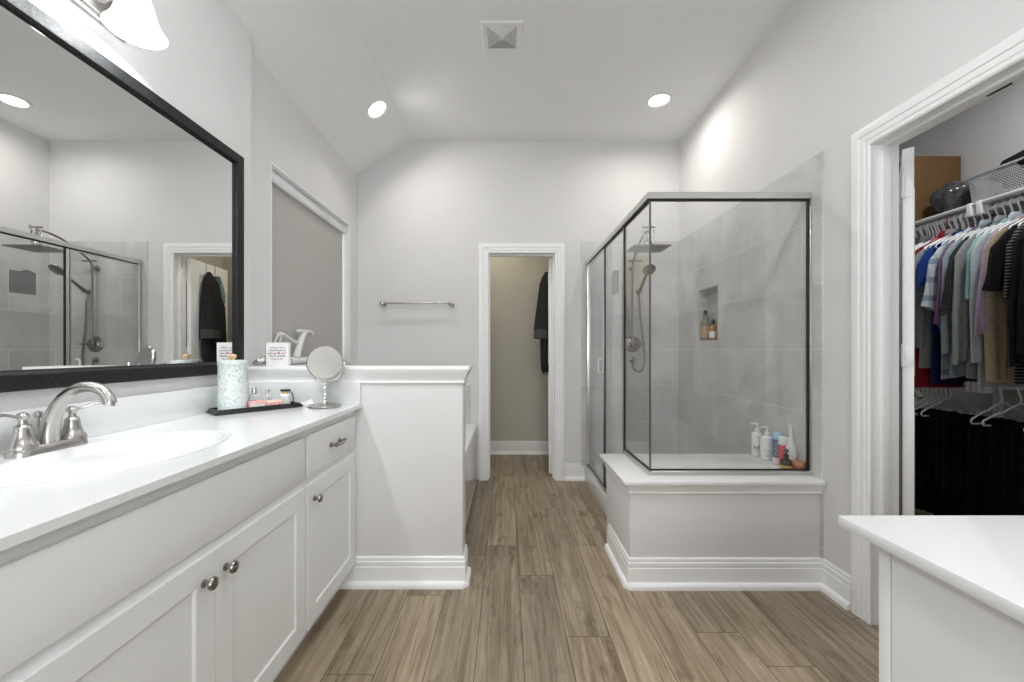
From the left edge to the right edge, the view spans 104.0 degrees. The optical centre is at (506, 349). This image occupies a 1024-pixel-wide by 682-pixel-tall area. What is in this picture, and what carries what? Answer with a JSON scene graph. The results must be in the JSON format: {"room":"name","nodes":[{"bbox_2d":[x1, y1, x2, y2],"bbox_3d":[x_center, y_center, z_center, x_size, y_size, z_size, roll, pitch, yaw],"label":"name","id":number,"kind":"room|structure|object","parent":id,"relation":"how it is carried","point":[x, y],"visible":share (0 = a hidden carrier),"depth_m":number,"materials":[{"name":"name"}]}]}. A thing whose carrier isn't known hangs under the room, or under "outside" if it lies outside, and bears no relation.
{"room":"bathroom","nodes":[
{"label":"bathroom","id":0,"kind":"room"},
{"bbox_2d":[0,0,250,410],"bbox_3d":[-1.344,-0.215,0.210,0.112,2.772,3.620,0,0,0],"label":"wall","id":1,"kind":"structure","parent":0,"point":[203,71],"depth_m":1.64,"materials":[{"name":"paint"}]},
{"bbox_2d":[71,0,167,49],"bbox_3d":[-1.187,-1.077,1.030,0.203,0.156,0.630,0,0,0],"label":"vanity light","id":2,"kind":"object","parent":1,"relation":"attached to","point":[135,22],"visible":1,"depth_m":1.26,"materials":[{"name":"glass"}]},
{"bbox_2d":[0,0,243,392],"bbox_3d":[-1.275,-0.409,1.030,0.024,1.033,1.798,0,0,0],"label":"wall mirror","id":3,"kind":"object","parent":1,"relation":"attached to","point":[122,216],"visible":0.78,"depth_m":1.26,"materials":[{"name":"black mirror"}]},
{"bbox_2d":[0,382,248,456],"bbox_3d":[-1.278,0.212,0.999,0.019,0.112,1.977,0,0,0],"label":"backsplash","id":4,"kind":"structure","parent":1,"relation":"attached to","point":[134,411],"depth_m":1.36,"materials":[{"name":"white stone"}]},
{"bbox_2d":[251,51,357,365],"bbox_3d":[-1.404,-0.199,2.870,0.132,2.739,1.700,0,0,0],"label":"wall","id":5,"kind":"structure","parent":0,"point":[282,134],"depth_m":2.36,"materials":[{"name":"paint"}]},
{"bbox_2d":[271,162,352,364],"bbox_3d":[-1.385,-0.480,2.852,0.119,1.184,1.197,0,0,0],"label":"window","id":6,"kind":"structure","parent":5,"relation":"in","point":[345,237],"depth_m":3.42,"materials":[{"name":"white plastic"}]},
{"bbox_2d":[274,329,313,364],"bbox_3d":[-1.353,-0.022,2.557,0.049,0.231,0.483,0,0,0],"label":"ornament","id":7,"kind":"object","parent":6,"relation":"on","point":[296,358],"visible":0.88,"depth_m":2.58,"materials":[{"name":"ceramic"}]},
{"bbox_2d":[272,170,346,360],"bbox_3d":[-1.391,-0.483,2.852,0.058,1.153,1.133,0,0,0],"label":"roller blind","id":8,"kind":"object","parent":6,"relation":"attached to","point":[306,239],"visible":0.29,"depth_m":2.77,"materials":[{"name":"grey fabric"}]},
{"bbox_2d":[225,0,796,175],"bbox_3d":[0.105,-1.740,1.000,3.150,0.518,5.440,0,0,0],"label":"ceiling","id":9,"kind":"structure","parent":0,"point":[585,70],"depth_m":2.59,"materials":[{"name":"paint"}]},
{"bbox_2d":[366,99,387,118],"bbox_3d":[-0.972,-1.807,3.005,0.157,0.106,0.188,0,0,4],"label":"recessed light","id":10,"kind":"object","parent":9,"relation":"in","point":[377,108],"visible":1,"depth_m":3.00,"materials":[{"name":"glass"}]},
{"bbox_2d":[481,20,522,52],"bbox_3d":[-0.026,-1.874,2.402,0.244,0.010,0.244,0,0,0],"label":"ceiling vent","id":11,"kind":"object","parent":9,"relation":"in","point":[498,36],"visible":1,"depth_m":2.39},
{"bbox_2d":[646,92,672,107],"bbox_3d":[1.146,-1.875,3.006,0.188,0.010,0.188,0,0,0],"label":"recessed light","id":12,"kind":"object","parent":9,"relation":"in","point":[658,100],"visible":1,"depth_m":3.00,"materials":[{"name":"white plastic"}]},
{"bbox_2d":[358,141,679,479],"bbox_3d":[0.105,-0.354,3.662,3.150,3.050,0.116,0,0,0],"label":"wall","id":13,"kind":"structure","parent":0,"point":[425,210],"depth_m":3.60,"materials":[{"name":"paint"}]},
{"bbox_2d":[380,301,453,306],"bbox_3d":[-0.800,-0.414,3.565,0.662,0.052,0.078,0,0,0],"label":"towel bar","id":14,"kind":"object","parent":13,"relation":"attached to","point":[382,303],"visible":1,"depth_m":3.54,"materials":[{"name":"silver metal"}]},
{"bbox_2d":[465,386,469,423],"bbox_3d":[-0.833,0.494,3.599,1.011,0.346,0.010,0,0,0],"label":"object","id":15,"kind":"structure","parent":13,"relation":"attached to","point":[467,388],"depth_m":3.59,"materials":[{"name":"grey tile"}]},
{"bbox_2d":[479,243,564,480],"bbox_3d":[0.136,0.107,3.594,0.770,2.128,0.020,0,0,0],"label":"trim","id":16,"kind":"structure","parent":13,"relation":"attached to","point":[485,249],"depth_m":3.59,"materials":[{"name":"white paint"}]},
{"bbox_2d":[543,258,551,473],"bbox_3d":[0.442,0.150,4.018,0.168,2.018,0.611,0,0,6],"label":"door","id":17,"kind":"structure","parent":13,"relation":"in","point":[549,372],"depth_m":3.74,"materials":[{"name":"white paint"}]},
{"bbox_2d":[565,464,584,480],"bbox_3d":[0.613,1.097,3.588,0.175,0.147,0.032,0,0,0],"label":"baseboard","id":18,"kind":"structure","parent":13,"relation":"attached to","point":[573,472],"depth_m":3.59,"materials":[{"name":"white paint"}]},
{"bbox_2d":[581,241,678,468],"bbox_3d":[1.111,0.095,3.599,0.878,2.153,0.010,0,0,0],"label":"tile wall","id":19,"kind":"structure","parent":13,"relation":"attached to","point":[665,279],"depth_m":3.59,"materials":[{"name":"grey tile"}]},
{"bbox_2d":[627,336,644,361],"bbox_3d":[1.143,-0.005,3.564,0.166,0.235,0.058,0,0,0],"label":"shower valve","id":20,"kind":"object","parent":13,"relation":"attached to","point":[635,346],"visible":0.91,"depth_m":3.58,"materials":[{"name":"silver metal"}]},
{"bbox_2d":[632,264,655,371],"bbox_3d":[1.181,-0.256,3.440,0.127,0.912,0.307,0,0,0],"label":"shower","id":21,"kind":"object","parent":13,"relation":"attached to","point":[638,291],"visible":0.92,"depth_m":3.56,"materials":[{"name":"silver metal"}]},
{"bbox_2d":[627,225,671,343],"bbox_3d":[1.101,-0.514,3.301,0.283,0.921,0.585,0,0,0],"label":"shower","id":22,"kind":"object","parent":13,"relation":"attached to","point":[636,248],"visible":0.95,"depth_m":3.13,"materials":[{"name":"silver metal"}]},
{"bbox_2d":[490,257,551,440],"bbox_3d":[-0.170,-0.204,4.562,1.660,2.750,0.116,0,0,0],"label":"wall","id":23,"kind":"structure","parent":0,"point":[518,384],"depth_m":4.50,"materials":[{"name":"paint"}]},
{"bbox_2d":[490,441,548,454],"bbox_3d":[-0.170,1.097,4.488,1.620,0.147,0.032,0,0,0],"label":"baseboard","id":24,"kind":"structure","parent":23,"relation":"attached to","point":[496,447],"depth_m":4.49,"materials":[{"name":"white paint"}]},
{"bbox_2d":[355,383,819,556],"bbox_3d":[0.111,0.636,2.208,2.898,1.069,0.465,0,0,0],"label":"wall","id":25,"kind":"structure","parent":0,"point":[410,438],"depth_m":1.99,"materials":[{"name":"paint"}]},
{"bbox_2d":[247,365,471,383],"bbox_3d":[-0.760,0.124,2.054,1.155,0.083,0.192,0,0,0],"label":"ledge cap","id":26,"kind":"object","parent":25,"relation":"on","point":[365,374],"visible":0.8,"depth_m":1.97,"materials":[{"name":"white paint"}]},
{"bbox_2d":[266,343,290,365],"bbox_3d":[-1.159,0.022,2.030,0.121,0.120,0.023,0,0,6],"label":"card","id":27,"kind":"object","parent":26,"relation":"on","point":[277,354],"visible":0.98,"depth_m":2.02,"materials":[{"name":"white paper"}]},
{"bbox_2d":[339,544,470,588],"bbox_3d":[-0.505,1.097,2.033,0.641,0.147,0.154,0,0,0],"label":"baseboard","id":28,"kind":"structure","parent":25,"relation":"attached to","point":[368,572],"depth_m":1.97,"materials":[{"name":"white paint"}]},
{"bbox_2d":[599,454,825,493],"bbox_3d":[1.065,0.673,2.200,0.990,0.072,0.523,0,0,0],"label":"shower bench","id":29,"kind":"object","parent":25,"relation":"on","point":[634,480],"visible":0.85,"depth_m":1.98,"materials":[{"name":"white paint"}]},
{"bbox_2d":[750,423,762,456],"bbox_3d":[1.512,0.538,2.416,0.066,0.197,0.063,0,0,40],"label":"pump bottle","id":30,"kind":"object","parent":29,"relation":"on","point":[755,436],"visible":0.94,"depth_m":2.40,"materials":[{"name":"white plastic"}]},
{"bbox_2d":[759,426,772,460],"bbox_3d":[1.510,0.539,2.326,0.070,0.195,0.067,0,0,33],"label":"pump bottle","id":31,"kind":"object","parent":29,"relation":"on","point":[765,440],"visible":0.98,"depth_m":2.31,"materials":[{"name":"grey"}]},
{"bbox_2d":[772,431,781,464],"bbox_3d":[1.520,0.547,2.245,0.049,0.179,0.049,0,0,34],"label":"spray can","id":32,"kind":"object","parent":29,"relation":"on","point":[775,459],"visible":0.68,"depth_m":2.23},
{"bbox_2d":[778,436,788,464],"bbox_3d":[1.519,0.556,2.190,0.055,0.160,0.055,0,0,0],"label":"tube","id":33,"kind":"object","parent":29,"relation":"on","point":[782,440],"visible":0.41,"depth_m":2.18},
{"bbox_2d":[780,448,791,468],"bbox_3d":[1.465,0.576,2.090,0.053,0.121,0.061,0,0,-14],"label":"bottle","id":34,"kind":"object","parent":29,"relation":"on","point":[785,462],"visible":0.82,"depth_m":2.08,"materials":[{"name":"black plastic"}]},
{"bbox_2d":[786,425,796,459],"bbox_3d":[1.521,0.519,2.140,0.051,0.235,0.051,0,0,0],"label":"bottle","id":35,"kind":"object","parent":29,"relation":"on","point":[790,446],"visible":0.7,"depth_m":2.13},
{"bbox_2d":[604,524,850,610],"bbox_3d":[1.028,1.097,1.981,1.123,0.147,0.388,0,0,22],"label":"baseboard","id":36,"kind":"structure","parent":25,"relation":"attached to","point":[634,573],"depth_m":1.96,"materials":[{"name":"white paint"}]},
{"bbox_2d":[274,455,932,681],"bbox_3d":[0.900,1.231,1.450,5.000,0.120,6.400,0,0,0],"label":"floor","id":37,"kind":"structure","parent":0,"point":[544,600],"depth_m":1.70,"materials":[{"name":"brown wood"}]},
{"bbox_2d":[0,431,304,681],"bbox_3d":[-0.998,0.729,1.002,0.580,0.884,0.964,0,0,0],"label":"base cabinet","id":38,"kind":"object","parent":37,"relation":"on","point":[198,577],"visible":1,"depth_m":0.92,"materials":[{"name":"white paint"}]},
{"bbox_2d":[0,382,361,551],"bbox_3d":[-1.003,0.282,0.999,0.570,0.253,1.977,0,0,0],"label":"countertop","id":39,"kind":"structure","parent":38,"relation":"on","point":[27,512],"depth_m":1.19,"materials":[{"name":"white stone"}]},
{"bbox_2d":[0,382,117,458],"bbox_3d":[-1.191,0.176,1.077,0.217,0.183,0.216,0,0,-41],"label":"faucet","id":40,"kind":"object","parent":39,"relation":"on","point":[50,437],"visible":1,"depth_m":1.05,"materials":[{"name":"silver metal"}]},
{"bbox_2d":[207,401,302,415],"bbox_3d":[-1.118,0.257,1.792,0.136,0.020,0.348,0,0,40],"label":"tray","id":41,"kind":"object","parent":39,"relation":"on","point":[213,411],"visible":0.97,"depth_m":1.72,"materials":[{"name":"black paint"}]},
{"bbox_2d":[217,354,247,409],"bbox_3d":[-1.180,0.139,1.723,0.109,0.245,0.109,0,0,0],"label":"canister","id":42,"kind":"object","parent":41,"relation":"on","point":[231,374],"visible":0.8,"depth_m":1.68,"materials":[{"name":"white"}]},
{"bbox_2d":[306,346,344,408],"bbox_3d":[-0.860,0.124,1.888,0.151,0.286,0.142,0,0,34],"label":"mirror","id":43,"kind":"object","parent":39,"relation":"on","point":[323,362],"visible":1,"depth_m":1.88,"materials":[{"name":"silver metal"}]},
{"bbox_2d":[285,411,355,664],"bbox_3d":[-0.996,0.729,1.735,0.584,0.884,0.502,0,0,0],"label":"base cabinet","id":44,"kind":"object","parent":37,"relation":"on","point":[330,455],"visible":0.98,"depth_m":1.67,"materials":[{"name":"white paint"}]},
{"bbox_2d":[465,424,476,528],"bbox_3d":[-0.802,0.913,2.857,1.070,0.516,1.472,0,0,0],"label":"bathtub","id":45,"kind":"object","parent":37,"relation":"on","point":[470,429],"visible":0.08,"depth_m":3.09,"materials":[{"name":"white stone"}]},
{"bbox_2d":[465,424,476,456],"bbox_3d":[-0.802,0.863,2.857,1.070,0.416,1.472,0,0,0],"label":"tub basin","id":46,"kind":"object","parent":45,"relation":"in","point":[470,429],"depth_m":3.24,"materials":[{"name":"white stone"}]},
{"bbox_2d":[879,547,1023,681],"bbox_3d":[1.065,0.729,0.337,0.987,0.884,0.554,0,0,0],"label":"base cabinet","id":47,"kind":"object","parent":37,"relation":"on","point":[931,630],"visible":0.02,"depth_m":0.53,"materials":[{"name":"white paint"}]},
{"bbox_2d":[838,515,1023,622],"bbox_3d":[1.047,0.275,0.338,1.024,0.018,0.616,0,0,0],"label":"countertop","id":48,"kind":"structure","parent":47,"relation":"on","point":[981,556],"depth_m":0.54,"materials":[{"name":"white stone"}]},
{"bbox_2d":[680,0,1023,575],"bbox_3d":[1.615,-0.354,1.060,0.110,3.050,5.320,0,0,0],"label":"wall","id":49,"kind":"structure","parent":0,"point":[827,70],"depth_m":1.91,"materials":[{"name":"paint"}]},
{"bbox_2d":[584,466,605,514],"bbox_3d":[1.125,1.106,3.022,0.850,0.130,1.164,0,0,0],"label":"shower curb","id":50,"kind":"object","parent":49,"relation":"attached to","point":[595,488],"depth_m":3.22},
{"bbox_2d":[586,192,811,493],"bbox_3d":[1.123,0.118,2.812,0.853,1.845,1.564,0,0,0],"label":"shower enclosure","id":51,"kind":"object","parent":50,"relation":"on","point":[650,197],"visible":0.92,"depth_m":2.04,"materials":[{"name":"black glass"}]},
{"bbox_2d":[698,285,717,340],"bbox_3d":[1.597,-0.276,3.088,0.096,0.410,0.313,0,0,0],"label":"shower niche","id":52,"kind":"object","parent":49,"relation":"attached to","point":[707,297],"depth_m":3.22,"materials":[{"name":"tile"}]},
{"bbox_2d":[700,310,710,340],"bbox_3d":[1.582,-0.196,3.180,0.074,0.240,0.074,0,0,0],"label":"shampoo bottle","id":53,"kind":"object","parent":52,"relation":"in","point":[705,323],"visible":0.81,"depth_m":3.16,"materials":[{"name":"beige plastic"}]},
{"bbox_2d":[679,151,823,558],"bbox_3d":[1.555,0.096,2.785,0.010,2.150,1.637,0,0,0],"label":"tile wall","id":54,"kind":"structure","parent":49,"relation":"attached to","point":[754,252],"depth_m":2.47,"materials":[{"name":"grey tile"}]},
{"bbox_2d":[899,147,922,514],"bbox_3d":[1.976,0.147,1.987,0.168,2.023,0.811,0,0,43],"label":"door","id":55,"kind":"structure","parent":49,"relation":"in","point":[907,393],"depth_m":1.71,"materials":[{"name":"white paint"}]},
{"bbox_2d":[851,28,1023,624],"bbox_3d":[1.550,0.104,1.304,0.020,2.133,0.976,0,0,0],"label":"trim","id":56,"kind":"structure","parent":49,"relation":"attached to","point":[1009,52],"depth_m":1.72,"materials":[{"name":"white paint"}]},
{"bbox_2d":[872,60,1023,624],"bbox_3d":[1.615,0.141,1.304,0.113,2.059,0.828,0,0,0],"label":"trim","id":57,"kind":"structure","parent":49,"relation":"attached to","point":[885,357],"depth_m":1.70,"materials":[{"name":"white paint"}]},
{"bbox_2d":[899,80,1023,421],"bbox_3d":[3.210,-0.354,1.850,0.120,3.050,3.300,0,0,0],"label":"wall","id":58,"kind":"structure","parent":0,"point":[989,132],"depth_m":2.65,"materials":[{"name":"paint"}]},
{"bbox_2d":[915,187,1023,236],"bbox_3d":[2.974,-0.847,1.815,0.349,0.080,2.969,0,0,0],"label":"closet shelf","id":59,"kind":"object","parent":58,"relation":"attached to","point":[978,208],"visible":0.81,"depth_m":2.41,"materials":[{"name":"white metal"}]},
{"bbox_2d":[899,156,960,220],"bbox_3d":[2.955,-1.109,2.885,0.340,0.454,0.270,0,0,0],"label":"cardboard box","id":60,"kind":"object","parent":59,"relation":"on","point":[931,173],"visible":0.3,"depth_m":2.75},
{"bbox_2d":[929,180,982,212],"bbox_3d":[2.922,-1.001,2.602,0.223,0.214,0.202,0,0,0],"label":"plastic bag","id":61,"kind":"object","parent":59,"relation":"on","point":[954,194],"visible":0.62,"depth_m":2.55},
{"bbox_2d":[915,196,1023,231],"bbox_3d":[2.850,-0.834,1.815,0.026,0.025,2.969,0,0,0],"label":"closet rod","id":62,"kind":"object","parent":59,"relation":"attached to","point":[1021,199],"visible":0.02,"depth_m":2.34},
{"bbox_2d":[917,217,949,251],"bbox_3d":[2.850,-0.738,2.570,0.419,0.236,0.009,0,0,0],"label":"clothes hanger","id":63,"kind":"object","parent":62,"relation":"hanging from","point":[948,217],"visible":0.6,"depth_m":2.57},
{"bbox_2d":[915,231,965,387],"bbox_3d":[2.830,-0.262,2.573,0.612,1.006,0.043,0,0,4],"label":"shirt","id":64,"kind":"object","parent":63,"relation":"hanging from","point":[922,375],"visible":0.09,"depth_m":2.58,"materials":[{"name":"red fabric"}]},
{"bbox_2d":[923,215,956,250],"bbox_3d":[2.850,-0.738,2.534,0.419,0.236,0.009,0,0,0],"label":"clothes hanger","id":65,"kind":"object","parent":62,"relation":"hanging from","point":[954,215],"visible":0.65,"depth_m":2.53,"materials":[{"name":"white plastic"}]},
{"bbox_2d":[915,229,960,367],"bbox_3d":[2.856,-0.308,2.532,0.608,0.914,0.043,0,0,3],"label":"shirt","id":66,"kind":"object","parent":65,"relation":"hanging from","point":[923,337],"visible":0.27,"depth_m":2.53,"materials":[{"name":"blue fabric"}]},
{"bbox_2d":[929,213,964,247],"bbox_3d":[2.850,-0.738,2.500,0.419,0.236,0.009,0,0,0],"label":"clothes hanger","id":67,"kind":"object","parent":62,"relation":"hanging from","point":[931,245],"visible":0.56,"depth_m":2.50,"materials":[{"name":"white plastic"}]},
{"bbox_2d":[930,231,977,385],"bbox_3d":[2.861,-0.259,2.501,0.450,0.960,0.042,0,0,-3],"label":"shirt","id":68,"kind":"object","parent":67,"relation":"hanging from","point":[935,378],"visible":0.1,"depth_m":2.48,"materials":[{"name":"blue fabric"}]},
{"bbox_2d":[935,213,969,248],"bbox_3d":[2.850,-0.738,2.466,0.419,0.236,0.009,0,0,0],"label":"clothes hanger","id":69,"kind":"object","parent":62,"relation":"hanging from","point":[967,220],"visible":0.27,"depth_m":2.46,"materials":[{"name":"white plastic"}]},
{"bbox_2d":[916,230,964,333],"bbox_3d":[2.857,-0.392,2.466,0.594,0.694,0.042,0,0,7],"label":"shirt","id":70,"kind":"object","parent":69,"relation":"hanging from","point":[922,266],"visible":0.16,"depth_m":2.49,"materials":[{"name":"blue fabric"}]},
{"bbox_2d":[933,226,977,327],"bbox_3d":[2.831,-0.373,2.391,0.600,0.732,0.043,0,0,-3],"label":"shirt","id":71,"kind":"object","parent":62,"relation":"hanging from","point":[937,320],"visible":0.1,"depth_m":2.37,"materials":[{"name":"purple fabric"}]},
{"bbox_2d":[939,222,992,316],"bbox_3d":[2.852,-0.441,2.317,0.698,0.596,0.044,0,0,-2],"label":"shirt","id":72,"kind":"object","parent":62,"relation":"hanging from","point":[947,297],"visible":0.2,"depth_m":2.30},
{"bbox_2d":[940,219,993,375],"bbox_3d":[2.843,-0.281,2.357,0.576,0.969,0.044,0,0,0],"label":"shirt","id":73,"kind":"object","parent":62,"relation":"hanging from","point":[959,369],"visible":0.24,"depth_m":2.35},
{"bbox_2d":[952,215,1008,379],"bbox_3d":[2.858,-0.269,2.283,0.632,0.992,0.046,0,0,0],"label":"shirt","id":74,"kind":"object","parent":62,"relation":"hanging from","point":[961,351],"visible":0.33,"depth_m":2.27,"materials":[{"name":"grey fabric"}]},
{"bbox_2d":[965,218,1006,299],"bbox_3d":[2.887,-0.400,2.253,0.648,0.678,0.042,0,0,-3],"label":"shirt","id":75,"kind":"object","parent":62,"relation":"hanging from","point":[967,279],"visible":0.15,"depth_m":2.23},
{"bbox_2d":[969,211,1023,385],"bbox_3d":[2.865,-0.282,2.215,0.593,0.966,0.042,0,0,0],"label":"shirt","id":76,"kind":"object","parent":62,"relation":"hanging from","point":[976,343],"visible":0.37,"depth_m":2.21,"materials":[{"name":"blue fabric"}]},
{"bbox_2d":[990,221,1010,233],"bbox_3d":[2.850,-0.738,2.182,0.419,0.236,0.009,0,0,0],"label":"clothes hanger","id":77,"kind":"object","parent":62,"relation":"hanging from","point":[992,231],"visible":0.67,"depth_m":2.18,"materials":[{"name":"white plastic"}]},
{"bbox_2d":[973,214,1023,336],"bbox_3d":[2.836,-0.359,2.181,0.618,0.760,0.043,0,0,-5],"label":"shirt","id":78,"kind":"object","parent":77,"relation":"hanging from","point":[980,327],"visible":0.27,"depth_m":2.15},
{"bbox_2d":[981,220,1023,291],"bbox_3d":[2.859,-0.350,2.105,0.730,0.778,0.045,0,0,-1],"label":"shirt","id":79,"kind":"object","parent":62,"relation":"hanging from","point":[994,280],"visible":0.41,"depth_m":2.09,"materials":[{"name":"black fabric"}]},
{"bbox_2d":[984,212,1023,383],"bbox_3d":[2.861,-0.278,2.147,0.589,0.974,0.045,0,0,0],"label":"shirt","id":80,"kind":"object","parent":62,"relation":"hanging from","point":[996,338],"visible":0.48,"depth_m":2.13,"materials":[{"name":"fabric"}]},
{"bbox_3d":[2.850,-0.738,2.066,0.419,0.236,0.009,0,0,0],"label":"clothes hanger","id":81,"kind":"object","parent":62,"relation":"hanging from","visible":0},
{"bbox_2d":[1003,223,1023,384],"bbox_3d":[2.878,-0.280,2.068,0.661,0.918,0.045,0,0,-3],"label":"shirt","id":82,"kind":"object","parent":81,"relation":"hanging from","point":[1019,368],"visible":0.46,"depth_m":2.05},
{"bbox_3d":[2.850,-0.738,2.024,0.419,0.236,0.009,0,0,0],"label":"clothes hanger","id":83,"kind":"object","parent":62,"relation":"hanging from","visible":0},
{"bbox_2d":[1009,229,1023,366],"bbox_3d":[2.833,-0.272,2.025,0.608,0.987,0.046,0,0,-2],"label":"shirt","id":84,"kind":"object","parent":83,"relation":"hanging from","point":[1015,358],"visible":0.79,"depth_m":2.00,"materials":[{"name":"black fabric"}]},
{"bbox_3d":[2.850,-0.738,1.975,0.419,0.236,0.009,0,0,0],"label":"clothes hanger","id":85,"kind":"object","parent":62,"relation":"hanging from","visible":0},
{"bbox_2d":[1016,240,1023,354],"bbox_3d":[2.835,-0.274,1.975,0.630,0.982,0.041,0,0,-1],"label":"shirt","id":86,"kind":"object","parent":85,"relation":"hanging from","point":[1020,302],"visible":1,"depth_m":1.97,"materials":[{"name":"black fabric"}]},
{"bbox_2d":[967,157,1023,202],"bbox_3d":[2.971,-0.970,2.192,0.286,0.176,0.533,0,0,0],"label":"basket","id":87,"kind":"object","parent":59,"relation":"on","point":[980,188],"visible":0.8,"depth_m":2.33,"materials":[{"name":"grey plastic"}]},
{"bbox_2d":[989,150,1023,188],"bbox_3d":[2.964,-1.066,2.139,0.288,0.244,0.657,0,0,0],"label":"folded cloth","id":88,"kind":"object","parent":87,"relation":"in","point":[1020,154],"visible":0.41,"depth_m":2.27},
{"bbox_2d":[963,381,1023,417],"bbox_3d":[2.985,0.530,1.815,0.329,0.682,2.969,0,0,0],"label":"closet rod","id":89,"kind":"object","parent":58,"relation":"attached to","point":[971,386],"visible":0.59,"depth_m":2.42,"materials":[{"name":"white metal"}]},
{"bbox_2d":[914,387,977,413],"bbox_3d":[2.850,0.307,2.620,0.419,0.236,0.009,0,0,8],"label":"clothes hanger","id":90,"kind":"object","parent":89,"relation":"hanging from","point":[939,387],"visible":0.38,"depth_m":2.62,"materials":[{"name":"white plastic"}]},
{"bbox_2d":[915,412,959,499],"bbox_3d":[2.846,0.728,2.627,0.340,0.636,0.048,0,0,-3],"label":"trousers","id":91,"kind":"object","parent":90,"relation":"hanging from","point":[916,416],"visible":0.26,"depth_m":2.62,"materials":[{"name":"black fabric"}]},
{"bbox_2d":[921,228,971,378],"bbox_3d":[2.851,-0.281,2.430,0.706,0.916,0.042,0,0,-3],"label":"shirt","id":92,"kind":"object","parent":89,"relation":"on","point":[930,291],"visible":0.14,"depth_m":2.41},
{"bbox_2d":[915,388,980,414],"bbox_3d":[2.850,0.307,2.592,0.419,0.236,0.009,0,0,5],"label":"clothes hanger","id":93,"kind":"object","parent":89,"relation":"hanging from","point":[944,388],"visible":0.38,"depth_m":2.59,"materials":[{"name":"white plastic"}]},
{"bbox_2d":[915,413,969,510],"bbox_3d":[2.834,0.728,2.583,0.340,0.636,0.048,0,0,3],"label":"trousers","id":94,"kind":"object","parent":93,"relation":"hanging from","point":[923,422],"visible":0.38,"depth_m":2.59,"materials":[{"name":"black fabric"}]},
{"bbox_2d":[920,388,980,416],"bbox_3d":[2.850,0.307,2.564,0.419,0.236,0.009,0,0,-3],"label":"clothes hanger","id":95,"kind":"object","parent":89,"relation":"hanging from","point":[950,389],"visible":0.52,"depth_m":2.56,"materials":[{"name":"white plastic"}]},
{"bbox_2d":[926,414,966,512],"bbox_3d":[2.858,0.728,2.540,0.340,0.636,0.048,0,0,3],"label":"trousers","id":96,"kind":"object","parent":95,"relation":"hanging from","point":[932,417],"visible":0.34,"depth_m":2.54,"materials":[{"name":"black fabric"}]},
{"bbox_2d":[933,415,981,514],"bbox_3d":[2.846,0.728,2.497,0.340,0.636,0.048,0,0,-1],"label":"trousers","id":97,"kind":"object","parent":89,"relation":"hanging from","point":[939,419],"visible":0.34,"depth_m":2.49,"materials":[{"name":"black fabric"}]},
{"bbox_2d":[940,416,988,514],"bbox_3d":[2.834,0.728,2.455,0.340,0.636,0.048,0,0,-4],"label":"trousers","id":98,"kind":"object","parent":89,"relation":"hanging from","point":[947,431],"visible":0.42,"depth_m":2.44,"materials":[{"name":"black fabric"}]},
{"bbox_2d":[950,418,1003,514],"bbox_3d":[2.858,0.728,2.411,0.340,0.636,0.048,0,0,-1],"label":"trousers","id":99,"kind":"object","parent":89,"relation":"hanging from","point":[955,420],"visible":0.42,"depth_m":2.41,"materials":[{"name":"black fabric"}]},
{"bbox_2d":[955,419,1011,514],"bbox_3d":[2.846,0.728,2.368,0.340,0.636,0.048,0,0,1],"label":"trousers","id":100,"kind":"object","parent":89,"relation":"hanging from","point":[962,423],"visible":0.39,"depth_m":2.37,"materials":[{"name":"black fabric"}]},
{"bbox_2d":[970,386,1023,423],"bbox_3d":[2.850,0.307,2.300,0.419,0.236,0.010,0,0,-6],"label":"clothes hanger","id":101,"kind":"object","parent":89,"relation":"hanging from","point":[999,387],"visible":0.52,"depth_m":2.29,"materials":[{"name":"white plastic"}]},
{"bbox_2d":[964,420,1016,514],"bbox_3d":[2.834,0.728,2.326,0.340,0.636,0.048,0,0,-4],"label":"trousers","id":102,"kind":"object","parent":101,"relation":"hanging from","point":[970,450],"visible":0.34,"depth_m":2.31,"materials":[{"name":"black fabric"}]},
{"bbox_2d":[973,421,1023,514],"bbox_3d":[2.858,0.728,2.282,0.340,0.636,0.048,0,0,4],"label":"trousers","id":103,"kind":"object","parent":101,"relation":"hanging from","point":[980,431],"visible":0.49,"depth_m":2.29,"materials":[{"name":"black fabric"}]},
{"bbox_2d":[981,386,1023,425],"bbox_3d":[2.850,0.307,2.215,0.419,0.236,0.010,0,0,3],"label":"clothes hanger","id":104,"kind":"object","parent":89,"relation":"hanging from","point":[1018,390],"visible":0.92,"depth_m":2.22,"materials":[{"name":"white plastic"}]},
{"bbox_2d":[984,423,1023,514],"bbox_3d":[2.846,0.728,2.240,0.340,0.636,0.048,0,0,-3],"label":"trousers","id":105,"kind":"object","parent":104,"relation":"hanging from","point":[987,459],"visible":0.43,"depth_m":2.23,"materials":[{"name":"black fabric"}]},
{"bbox_2d":[988,424,1023,514],"bbox_3d":[2.834,0.728,2.196,0.340,0.636,0.048,0,0,2],"label":"trousers","id":106,"kind":"object","parent":104,"relation":"hanging from","point":[997,430],"visible":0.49,"depth_m":2.20,"materials":[{"name":"black fabric"}]},
{"bbox_2d":[1001,426,1023,514],"bbox_3d":[2.858,0.728,2.153,0.340,0.636,0.048,0,0,3],"label":"trousers","id":107,"kind":"object","parent":89,"relation":"hanging from","point":[1007,429],"visible":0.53,"depth_m":2.16,"materials":[{"name":"black fabric"}]},
{"bbox_2d":[1009,427,1023,514],"bbox_3d":[2.846,0.728,2.110,0.340,0.636,0.048,0,0,4],"label":"trousers","id":108,"kind":"object","parent":89,"relation":"hanging from","point":[1016,431],"visible":0.62,"depth_m":2.12,"materials":[{"name":"black fabric"}]},
{"bbox_3d":[0.424,-0.788,4.031,0.100,0.155,0.220,0,0,0],"label":"hook","id":109,"kind":"object","parent":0,"visible":0},
{"bbox_2d":[534,272,547,371],"bbox_3d":[0.357,-0.279,4.014,0.142,0.990,0.408,0,0,12],"label":"robe","id":110,"kind":"object","parent":109,"relation":"hanging from","point":[541,317],"visible":0.97,"depth_m":3.85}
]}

